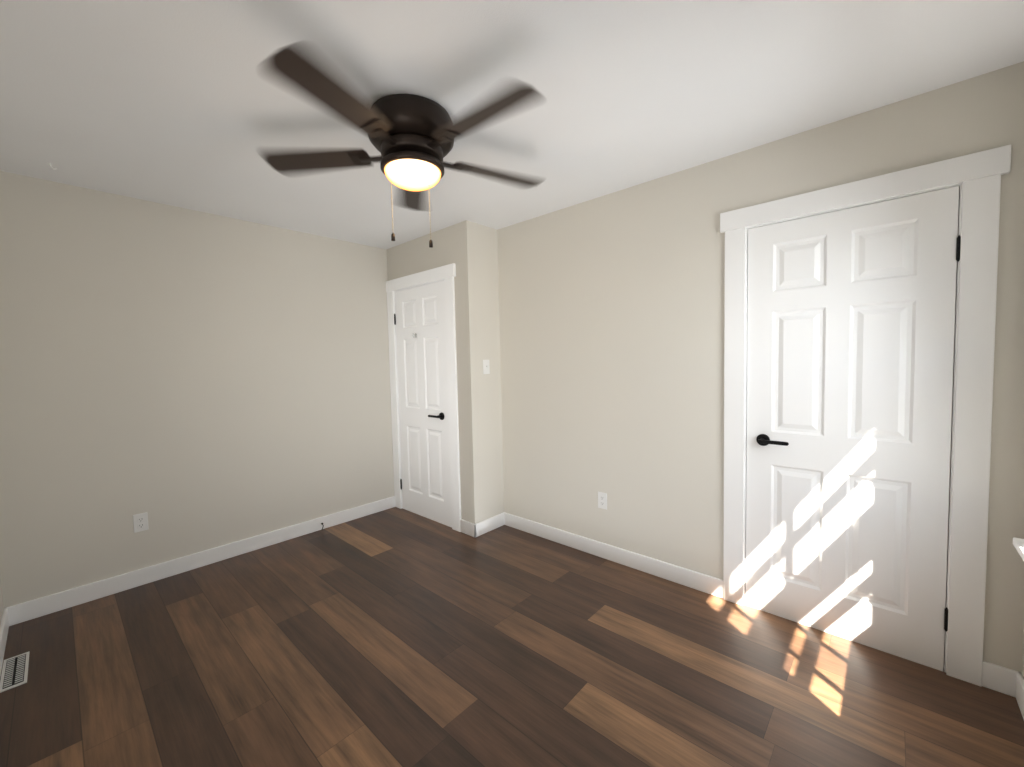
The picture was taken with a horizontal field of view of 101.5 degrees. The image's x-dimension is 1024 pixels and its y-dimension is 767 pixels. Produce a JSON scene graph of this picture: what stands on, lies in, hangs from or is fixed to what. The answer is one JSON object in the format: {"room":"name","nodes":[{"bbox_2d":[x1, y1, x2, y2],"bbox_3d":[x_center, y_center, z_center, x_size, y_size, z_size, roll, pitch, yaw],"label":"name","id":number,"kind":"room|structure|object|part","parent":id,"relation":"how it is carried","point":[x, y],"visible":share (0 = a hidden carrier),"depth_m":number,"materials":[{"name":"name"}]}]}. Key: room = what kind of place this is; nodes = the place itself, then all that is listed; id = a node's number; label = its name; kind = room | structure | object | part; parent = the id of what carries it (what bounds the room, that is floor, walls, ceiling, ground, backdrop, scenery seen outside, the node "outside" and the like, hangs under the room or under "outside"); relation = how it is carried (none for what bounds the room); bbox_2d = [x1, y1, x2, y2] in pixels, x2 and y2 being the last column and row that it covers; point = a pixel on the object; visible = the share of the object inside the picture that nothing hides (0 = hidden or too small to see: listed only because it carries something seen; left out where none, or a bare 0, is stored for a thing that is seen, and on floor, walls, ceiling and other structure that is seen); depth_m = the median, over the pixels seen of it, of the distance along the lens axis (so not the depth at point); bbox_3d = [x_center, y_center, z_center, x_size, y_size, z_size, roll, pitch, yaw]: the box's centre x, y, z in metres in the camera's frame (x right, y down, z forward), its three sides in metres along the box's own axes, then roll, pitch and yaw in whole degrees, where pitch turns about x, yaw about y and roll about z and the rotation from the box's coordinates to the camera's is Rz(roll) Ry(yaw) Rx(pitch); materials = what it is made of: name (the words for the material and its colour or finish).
{"room":"empty bedroom","nodes":[
{"label":"empty bedroom","id":0,"kind":"room"},
{"bbox_2d":[0,574,3,623],"bbox_3d":[-1.356,0.136,0.831,4.149,2.437,0.120,1,4,42],"label":"wall","id":1,"kind":"structure","parent":0,"point":[1,605],"depth_m":2.20,"materials":[{"name":"beige paint"}]},
{"bbox_2d":[0,608,8,675],"bbox_3d":[-1.284,1.296,0.942,3.909,0.105,0.014,1,4,42],"label":"baseboard","id":2,"kind":"structure","parent":1,"relation":"attached to","point":[4,626],"depth_m":2.08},
{"bbox_2d":[0,171,393,607],"bbox_3d":[-1.844,0.017,3.286,0.120,2.437,2.858,1,4,42],"label":"wall","id":3,"kind":"structure","parent":0,"point":[189,381],"depth_m":2.75,"materials":[{"name":"beige paint"}]},
{"bbox_2d":[133,512,148,532],"bbox_3d":[-2.356,0.882,2.653,0.007,0.114,0.070,1,4,42],"label":"electrical outlet","id":4,"kind":"object","parent":3,"relation":"attached to","point":[140,522],"visible":1,"depth_m":2.65,"materials":[{"name":"white plastic"}]},
{"bbox_2d":[6,496,395,625],"bbox_3d":[-1.920,1.195,3.135,0.014,0.105,2.406,1,4,42],"label":"baseboard","id":5,"kind":"structure","parent":3,"relation":"attached to","point":[39,607],"depth_m":2.78,"materials":[{"name":"white wood"}]},
{"bbox_2d":[387,248,392,280],"bbox_3d":[-1.076,-0.037,3.973,0.089,2.437,0.100,1,4,42],"label":"wall","id":6,"kind":"structure","parent":0,"point":[389,265],"depth_m":3.88,"materials":[{"name":"beige paint"}]},
{"bbox_2d":[392,223,465,520],"bbox_3d":[-0.699,-0.027,3.630,0.930,2.437,0.100,1,4,42],"label":"wall","id":7,"kind":"structure","parent":0,"point":[416,255],"depth_m":3.35,"materials":[{"name":"beige paint"}]},
{"bbox_2d":[386,263,460,531],"bbox_3d":[-0.756,0.122,3.667,0.978,2.138,0.175,1,4,42],"label":"door","id":8,"kind":"structure","parent":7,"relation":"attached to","point":[397,365],"depth_m":3.62,"materials":[{"name":"white wood"}]},
{"bbox_3d":[-0.794,0.178,3.650,0.750,2.030,0.093,1,4,42],"label":"closet door","id":9,"kind":"part","parent":8,"relation":"part of","materials":[{"name":"white wood"}]},
{"bbox_3d":[-0.633,0.273,3.487,0.153,0.063,0.058,1,4,42],"label":"handle","id":10,"kind":"part","parent":8,"relation":"part of","materials":[{"name":"black metal"}]},
{"bbox_2d":[460,519,475,537],"bbox_3d":[-0.349,1.149,3.320,0.178,0.105,0.014,1,4,42],"label":"baseboard","id":11,"kind":"structure","parent":7,"relation":"attached to","point":[467,527],"depth_m":3.31,"materials":[{"name":"white wood"}]},
{"bbox_2d":[458,220,503,523],"bbox_3d":[-0.200,-0.027,3.414,0.100,2.437,0.452,1,4,42],"label":"wall","id":12,"kind":"structure","parent":0,"point":[480,321],"depth_m":3.30,"materials":[{"name":"beige paint"}]},
{"bbox_2d":[483,360,489,373],"bbox_3d":[-0.200,-0.132,3.324,0.017,0.114,0.070,1,4,42],"label":"light switch","id":13,"kind":"object","parent":12,"relation":"attached to","point":[486,368],"visible":1,"depth_m":3.32,"materials":[{"name":"white plastic"}]},
{"bbox_2d":[474,512,503,536],"bbox_3d":[-0.176,1.141,3.387,0.014,0.105,0.346,1,4,42],"label":"baseboard strip","id":14,"kind":"object","parent":12,"relation":"attached to","point":[489,524],"visible":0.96,"depth_m":3.37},
{"bbox_2d":[0,507,1023,766],"bbox_3d":[-0.265,1.296,2.062,4.149,0.060,3.278,1,4,42],"label":"floor","id":15,"kind":"structure","parent":0,"point":[396,637],"depth_m":1.82,"materials":[{"name":"wood"}]},
{"bbox_2d":[0,651,29,692],"bbox_3d":[-2.278,1.316,1.917,0.300,0.008,0.080,1,4,42],"label":"floor vent","id":16,"kind":"object","parent":15,"relation":"in","point":[14,671],"visible":1,"depth_m":1.90,"materials":[{"name":"white metal"}]},
{"bbox_2d":[0,0,1023,248],"bbox_3d":[-0.323,-1.207,1.930,4.149,0.080,3.278,1,4,42],"label":"ceiling","id":17,"kind":"structure","parent":0,"point":[190,104],"depth_m":1.62,"materials":[{"name":"white paint"}]},
{"bbox_2d":[261,44,541,247],"bbox_3d":[-0.397,-0.879,1.808,1.234,0.558,1.282,1,4,42],"label":"fan","id":18,"kind":"object","parent":17,"relation":"hanging from","point":[412,137],"visible":1,"depth_m":1.67,"materials":[{"name":"black metal"}]},
{"bbox_2d":[497,61,1023,671],"bbox_3d":[1.006,-0.009,2.540,2.960,2.437,0.120,1,4,42],"label":"wall","id":19,"kind":"structure","parent":0,"point":[611,311],"depth_m":2.50,"materials":[{"name":"beige paint"}]},
{"bbox_2d":[598,491,606,509],"bbox_3d":[0.620,0.803,2.867,0.070,0.114,0.007,1,4,42],"label":"electrical outlet","id":20,"kind":"object","parent":19,"relation":"attached to","point":[602,500],"visible":1,"depth_m":2.86,"materials":[{"name":"white plastic"}]},
{"bbox_2d":[504,512,722,597],"bbox_3d":[0.565,1.148,2.937,1.716,0.105,0.014,1,4,42],"label":"baseboard","id":21,"kind":"structure","parent":19,"relation":"attached to","point":[708,584],"depth_m":2.77,"materials":[{"name":"white wood"}]},
{"bbox_2d":[720,144,1010,686],"bbox_3d":[1.579,0.199,2.032,0.798,2.050,0.118,1,4,42],"label":"door frame","id":22,"kind":"structure","parent":19,"relation":"in","point":[953,409],"depth_m":1.77,"materials":[{"name":"white wood"}]},
{"bbox_2d":[746,186,960,670],"bbox_3d":[1.537,0.212,1.978,0.768,2.030,0.093,1,4,42],"label":"door","id":23,"kind":"structure","parent":22,"relation":"attached to","point":[850,332],"depth_m":1.94,"materials":[{"name":"white wood"}]},
{"bbox_3d":[1.334,0.298,2.145,0.153,0.063,0.058,1,4,42],"label":"handle","id":24,"kind":"part","parent":23,"relation":"part of","materials":[{"name":"black metal"}]},
{"bbox_3d":[1.819,0.227,1.727,0.013,1.649,0.013,1,4,42],"label":"door right hinges","id":25,"kind":"part","parent":23,"relation":"part of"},
{"bbox_2d":[982,661,1021,697],"bbox_3d":[1.955,1.183,1.673,0.106,0.105,0.014,1,4,42],"label":"baseboard","id":26,"kind":"structure","parent":19,"relation":"attached to","point":[998,678],"depth_m":1.67,"materials":[{"name":"white wood"}]},
{"bbox_2d":[1021,621,1023,677],"bbox_3d":[1.958,0.025,1.477,0.120,2.437,0.412,1,4,42],"label":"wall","id":27,"kind":"structure","parent":0,"point":[1022,670],"depth_m":1.62,"materials":[{"name":"beige paint"}]},
{"bbox_3d":[0.735,0.124,0.135,0.120,2.437,1.666,1,4,42],"label":"wall","id":28,"kind":"structure","parent":0,"visible":0},
{"bbox_2d":[1016,672,1023,718],"bbox_3d":[1.072,1.258,0.637,0.014,0.105,2.738,1,4,42],"label":"baseboard","id":29,"kind":"structure","parent":28,"relation":"attached to","point":[1020,689],"depth_m":1.59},
{"bbox_3d":[1.577,0.930,1.083,0.120,0.690,0.780,1,4,42],"label":"wall","id":30,"kind":"structure","parent":0,"visible":0},
{"bbox_2d":[1013,537,1023,560],"bbox_3d":[1.510,0.598,1.120,0.082,0.028,1.000,1,4,42],"label":"window stool","id":31,"kind":"structure","parent":30,"relation":"attached to","point":[1018,543],"depth_m":1.46,"materials":[{"name":"white wood"}]}
]}

